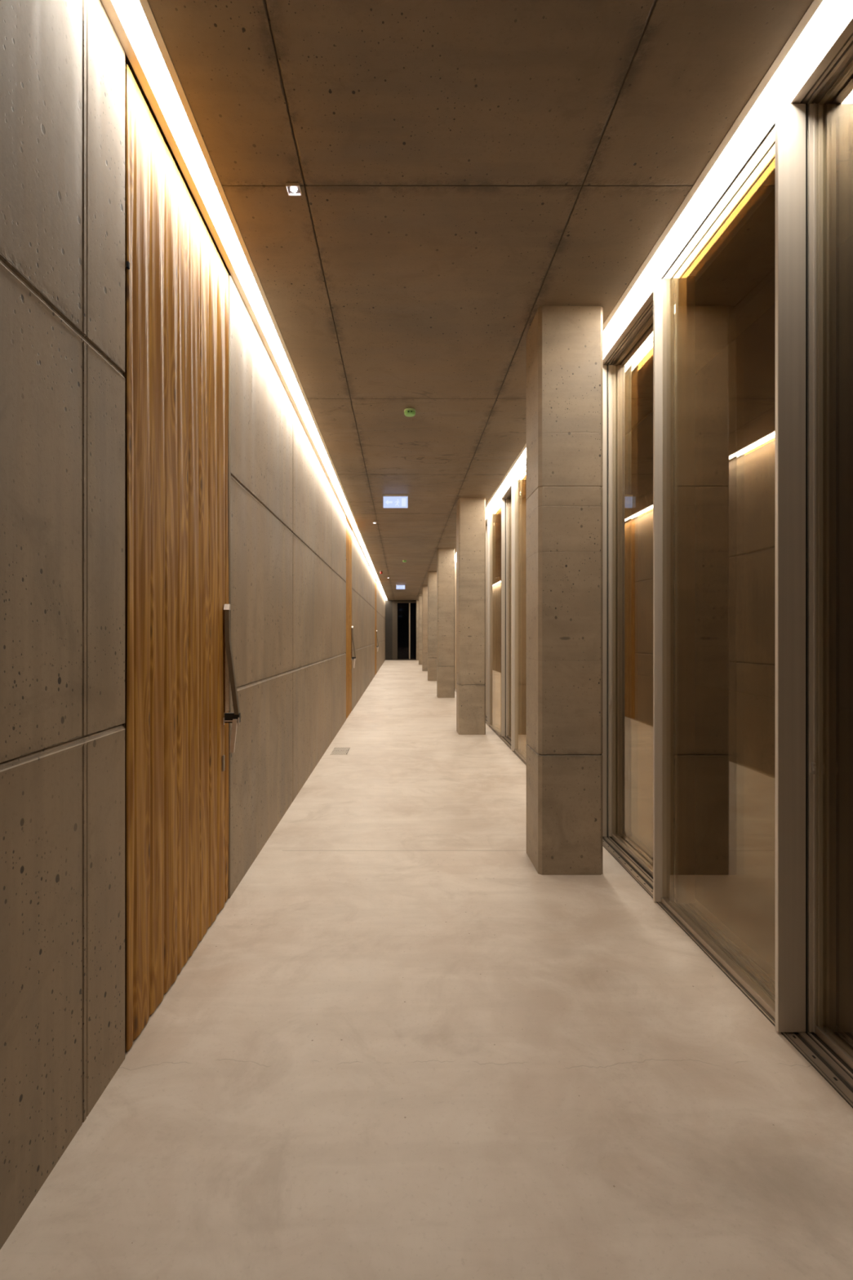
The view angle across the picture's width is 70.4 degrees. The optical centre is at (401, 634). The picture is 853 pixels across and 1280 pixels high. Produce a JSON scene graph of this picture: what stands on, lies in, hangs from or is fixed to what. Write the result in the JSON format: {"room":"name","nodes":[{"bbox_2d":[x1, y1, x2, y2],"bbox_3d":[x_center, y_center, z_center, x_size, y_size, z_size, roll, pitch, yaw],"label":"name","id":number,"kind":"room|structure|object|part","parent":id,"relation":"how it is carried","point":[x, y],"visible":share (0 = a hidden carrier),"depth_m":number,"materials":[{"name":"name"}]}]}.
{"room":"building corridor","nodes":[
{"label":"building corridor","id":0,"kind":"room"},
{"bbox_2d":[0,0,385,1249],"bbox_3d":[-1.088,-0.280,16.900,0.252,3.513,37.000,0,0,0],"label":"wall","id":1,"kind":"structure","parent":0,"point":[62,62],"depth_m":1.82,"materials":[{"name":"concrete"}]},
{"bbox_2d":[124,62,240,1051],"bbox_3d":[-0.976,-0.276,2.757,0.196,3.506,1.302,0,0,0],"label":"door","id":2,"kind":"structure","parent":1,"relation":"in","point":[180,672],"depth_m":2.52,"materials":[{"name":"brown wood"}]},
{"bbox_3d":[-0.957,0.690,3.248,0.006,0.085,0.025,0,0,0],"label":"keyhole plate","id":3,"kind":"part","parent":2,"relation":"part of","materials":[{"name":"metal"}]},
{"bbox_3d":[-0.960,0.143,3.312,0.008,0.557,0.078,0,0,0],"label":"plate","id":4,"kind":"part","parent":2,"relation":"part of","materials":[{"name":"metal"}]},
{"bbox_3d":[-0.989,-0.269,3.393,0.051,3.492,0.014,0,0,0],"label":"frame","id":5,"kind":"part","parent":2,"relation":"part of","materials":[{"name":"wood"}]},
{"bbox_3d":[-0.907,0.545,3.259,0.042,0.180,0.012,0,0,0],"label":"lever","id":6,"kind":"part","parent":2,"relation":"part of","materials":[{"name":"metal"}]},
{"bbox_2d":[346,520,355,719],"bbox_3d":[-0.976,-0.276,11.085,0.196,3.506,1.274,0,0,0],"label":"door","id":7,"kind":"structure","parent":1,"relation":"in","point":[349,628],"depth_m":11.05,"materials":[{"name":"brown wood"}]},
{"bbox_2d":[374,579,378,675],"bbox_3d":[-0.976,-0.276,22.410,0.196,3.506,1.344,0,0,0],"label":"door","id":8,"kind":"structure","parent":1,"relation":"in","point":[375,630],"depth_m":22.54,"materials":[{"name":"brown wood"}]},
{"bbox_2d":[385,600,416,660],"bbox_3d":[0.328,-0.273,35.500,2.584,3.500,0.200,0,0,0],"label":"wall","id":9,"kind":"structure","parent":0,"point":[388,603],"depth_m":35.40,"materials":[{"name":"concrete"}]},
{"bbox_2d":[392,601,416,660],"bbox_3d":[0.425,-0.243,35.420,1.950,3.440,0.240,0,0,0],"label":"door","id":10,"kind":"structure","parent":9,"relation":"in","point":[394,603],"depth_m":35.40,"materials":[{"name":"metal"}]},
{"bbox_3d":[-0.425,-0.268,35.470,0.250,3.390,0.140,0,0,0],"label":"panel","id":11,"kind":"part","parent":10,"relation":"part of","materials":[{"name":"brown metal"}]},
{"bbox_2d":[0,660,852,1279],"bbox_3d":[0.099,1.577,16.900,2.625,0.200,37.400,0,0,0],"label":"floor","id":12,"kind":"structure","parent":0,"point":[401,1046],"depth_m":1.99,"materials":[{"name":"beige concrete"}]},
{"bbox_2d":[329,747,350,755],"bbox_3d":[-0.775,1.475,7.680,0.216,0.003,0.470,0,0,0],"label":"floor drain","id":13,"kind":"object","parent":12,"relation":"on","point":[336,751],"visible":1,"depth_m":7.64,"materials":[{"name":"metal"}]},
{"bbox_2d":[416,600,418,660],"bbox_3d":[1.043,-0.273,35.195,0.400,3.500,0.400,0,0,0],"label":"concrete column","id":14,"kind":"structure","parent":12,"relation":"on","point":[417,601],"depth_m":34.99,"materials":[{"name":"grey concrete"}]},
{"bbox_2d":[418,593,422,664],"bbox_3d":[1.043,-0.273,30.007,0.400,3.500,0.400,0,0,0],"label":"concrete column","id":15,"kind":"structure","parent":12,"relation":"on","point":[420,594],"depth_m":29.81,"materials":[{"name":"grey concrete"}]},
{"bbox_2d":[422,585,427,671],"bbox_3d":[1.043,-0.273,24.789,0.400,3.500,0.400,0,0,0],"label":"concrete column","id":16,"kind":"structure","parent":12,"relation":"on","point":[424,588],"depth_m":24.59,"materials":[{"name":"grey concrete"}]},
{"bbox_2d":[427,571,436,680],"bbox_3d":[1.043,-0.273,19.571,0.400,3.500,0.400,0,0,0],"label":"concrete column","id":17,"kind":"structure","parent":12,"relation":"on","point":[432,575],"depth_m":19.37,"materials":[{"name":"grey concrete"}]},
{"bbox_2d":[436,548,454,697],"bbox_3d":[1.043,-0.273,14.353,0.400,3.500,0.400,0,0,0],"label":"concrete column","id":18,"kind":"structure","parent":12,"relation":"on","point":[445,557],"depth_m":14.15,"materials":[{"name":"grey concrete"}]},
{"bbox_2d":[456,497,485,734],"bbox_3d":[1.043,-0.273,9.135,0.400,3.500,0.400,0,0,0],"label":"concrete column","id":19,"kind":"structure","parent":12,"relation":"on","point":[470,512],"depth_m":8.93,"materials":[{"name":"grey concrete"}]},
{"bbox_2d":[526,306,602,875],"bbox_3d":[1.043,-0.273,3.917,0.400,3.500,0.400,0,0,0],"label":"concrete column","id":20,"kind":"structure","parent":12,"relation":"on","point":[564,344],"depth_m":3.72,"materials":[{"name":"grey concrete"}]},
{"bbox_2d":[454,560,457,690],"bbox_3d":[1.446,-0.247,15.786,0.109,3.434,1.112,0,0,0],"label":"window","id":21,"kind":"structure","parent":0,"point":[455,682],"depth_m":16.00,"materials":[{"name":"glass"}]},
{"bbox_2d":[124,0,852,599],"bbox_3d":[0.593,-2.198,16.900,3.614,0.350,37.400,0,0,0],"label":"ceiling","id":22,"kind":"structure","parent":0,"point":[463,169],"depth_m":2.74,"materials":[{"name":"concrete"}]},
{"bbox_2d":[100,0,387,599],"bbox_3d":[-0.887,-2.058,16.890,0.152,0.074,36.980,0,0,0],"label":"ceiling light","id":23,"kind":"object","parent":22,"relation":"attached to","point":[134,22],"visible":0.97,"depth_m":2.73,"materials":[{"name":"white plastic"}]},
{"bbox_2d":[285,182,302,195],"bbox_3d":[-0.489,-2.017,2.738,0.062,0.012,0.062,0,0,0],"label":"recessed light","id":24,"kind":"object","parent":22,"relation":"in","point":[292,188],"visible":1,"depth_m":2.74,"materials":[{"name":"metal"}]},
{"bbox_2d":[382,494,408,507],"bbox_3d":[-0.090,-1.929,8.740,0.366,0.188,0.060,0,0,0],"label":"exit sign","id":25,"kind":"object","parent":22,"relation":"hanging from","point":[389,500],"visible":1,"depth_m":8.73,"materials":[{"name":"white plastic"}]},
{"bbox_2d":[395,584,404,589],"bbox_3d":[-0.045,-1.929,24.300,0.366,0.188,0.060,0,0,0],"label":"exit sign","id":26,"kind":"object","parent":22,"relation":"hanging from","point":[397,586],"visible":1,"depth_m":24.29,"materials":[{"name":"white plastic"}]},
{"bbox_2d":[404,408,415,417],"bbox_3d":[0.073,-1.998,5.440,0.106,0.051,0.106,0,0,0],"label":"smoke detector","id":27,"kind":"object","parent":22,"relation":"attached to","point":[409,412],"visible":1,"depth_m":5.40,"materials":[{"name":"plastic"}]},
{"bbox_2d":[454,0,851,559],"bbox_3d":[1.375,-2.058,16.890,0.123,0.074,36.980,0,0,0],"label":"ceiling light","id":28,"kind":"object","parent":22,"relation":"attached to","point":[821,15],"visible":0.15,"depth_m":2.52,"materials":[{"name":"white plastic"}]},
{"bbox_2d":[485,513,500,725],"bbox_3d":[1.556,-0.247,10.362,0.100,3.434,1.112,0,0,0],"label":"window","id":29,"kind":"structure","parent":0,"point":[497,516],"depth_m":9.80,"materials":[{"name":"glass"}]},
{"bbox_2d":[487,498,505,736],"bbox_3d":[1.446,-0.247,9.288,0.109,3.434,1.112,0,0,0],"label":"window","id":30,"kind":"structure","parent":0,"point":[490,517],"depth_m":9.82,"materials":[{"name":"metal"}]},
{"bbox_3d":[1.446,1.457,9.288,0.040,0.026,1.072,0,0,0],"label":"rail","id":31,"kind":"part","parent":30,"relation":"part of","materials":[{"name":"metal"}]},
{"bbox_3d":[1.454,-1.961,9.288,0.025,0.006,1.072,0,0,0],"label":"rail","id":32,"kind":"part","parent":30,"relation":"part of","materials":[{"name":"metal"}]},
{"bbox_2d":[506,479,527,751],"bbox_3d":[1.556,-0.247,8.196,0.100,3.434,1.112,0,0,0],"label":"window","id":33,"kind":"structure","parent":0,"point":[523,482],"depth_m":7.64,"materials":[{"name":"glass"}]},
{"bbox_2d":[511,463,526,763],"bbox_3d":[1.446,-0.247,7.122,0.109,3.434,1.112,0,0,0],"label":"window","id":34,"kind":"structure","parent":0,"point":[515,484],"depth_m":7.66,"materials":[{"name":"metal"}]},
{"bbox_3d":[1.446,1.457,7.122,0.040,0.026,1.072,0,0,0],"label":"rail","id":35,"kind":"part","parent":34,"relation":"part of","materials":[{"name":"metal"}]},
{"bbox_3d":[1.454,-1.961,7.122,0.025,0.006,1.072,0,0,0],"label":"rail","id":36,"kind":"part","parent":34,"relation":"part of","materials":[{"name":"metal"}]},
{"bbox_2d":[602,364,608,836],"bbox_3d":[1.446,-0.247,4.956,0.109,3.434,1.112,0,0,0],"label":"window","id":37,"kind":"structure","parent":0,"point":[605,367],"depth_m":4.40,"materials":[{"name":"metal"}]},
{"bbox_2d":[608,275,695,903],"bbox_3d":[1.556,-0.247,3.864,0.100,3.434,1.112,0,0,0],"label":"window","id":38,"kind":"structure","parent":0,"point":[685,286],"depth_m":3.31,"materials":[{"name":"metal"}]},
{"bbox_3d":[1.545,1.457,3.864,0.040,0.026,1.072,0,0,0],"label":"rail","id":39,"kind":"part","parent":38,"relation":"part of","materials":[{"name":"metal"}]},
{"bbox_3d":[1.552,-1.961,3.864,0.025,0.006,1.072,0,0,0],"label":"rail","id":40,"kind":"part","parent":38,"relation":"part of","materials":[{"name":"metal"}]},
{"bbox_2d":[454,689,852,1108],"bbox_3d":[1.523,1.489,16.900,0.234,0.036,37.000,0,0,0],"label":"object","id":41,"kind":"structure","parent":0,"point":[828,1064],"depth_m":2.73,"materials":[{"name":"metal"}]},
{"bbox_2d":[653,103,807,1032],"bbox_3d":[1.446,-0.247,2.790,0.109,3.434,1.112,0,0,0],"label":"window","id":42,"kind":"structure","parent":41,"relation":"on","point":[788,1010],"depth_m":2.23,"materials":[{"name":"metal"}]},
{"bbox_3d":[1.446,1.457,2.790,0.040,0.026,1.072,0,0,0],"label":"rail","id":43,"kind":"part","parent":42,"relation":"part of","materials":[{"name":"metal"}]},
{"bbox_3d":[1.454,-1.961,2.790,0.025,0.006,1.072,0,0,0],"label":"rail","id":44,"kind":"part","parent":42,"relation":"part of","materials":[{"name":"metal"}]},
{"bbox_2d":[454,0,852,561],"bbox_3d":[1.538,-2.049,16.900,0.203,0.168,37.000,0,0,0],"label":"trim","id":45,"kind":"structure","parent":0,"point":[834,54],"depth_m":2.71,"materials":[{"name":"metal"}]},
{"bbox_2d":[493,658,852,1039],"bbox_3d":[5.321,1.602,17.400,7.359,0.150,42.000,0,0,0],"label":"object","id":46,"kind":"structure","parent":0,"point":[735,731],"depth_m":5.39,"materials":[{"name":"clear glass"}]},
{"bbox_2d":[807,59,852,1069],"bbox_3d":[1.556,-0.247,1.698,0.100,3.434,1.112,0,0,0],"label":"window","id":47,"kind":"structure","parent":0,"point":[821,117],"depth_m":2.23,"materials":[{"name":"metal"}]},
{"bbox_3d":[1.545,1.457,1.698,0.040,0.026,1.072,0,0,0],"label":"rail","id":48,"kind":"part","parent":47,"relation":"part of","materials":[{"name":"metal"}]},
{"bbox_3d":[1.552,-1.961,1.698,0.025,0.006,1.072,0,0,0],"label":"rail","id":49,"kind":"part","parent":47,"relation":"part of","materials":[{"name":"metal"}]}
]}

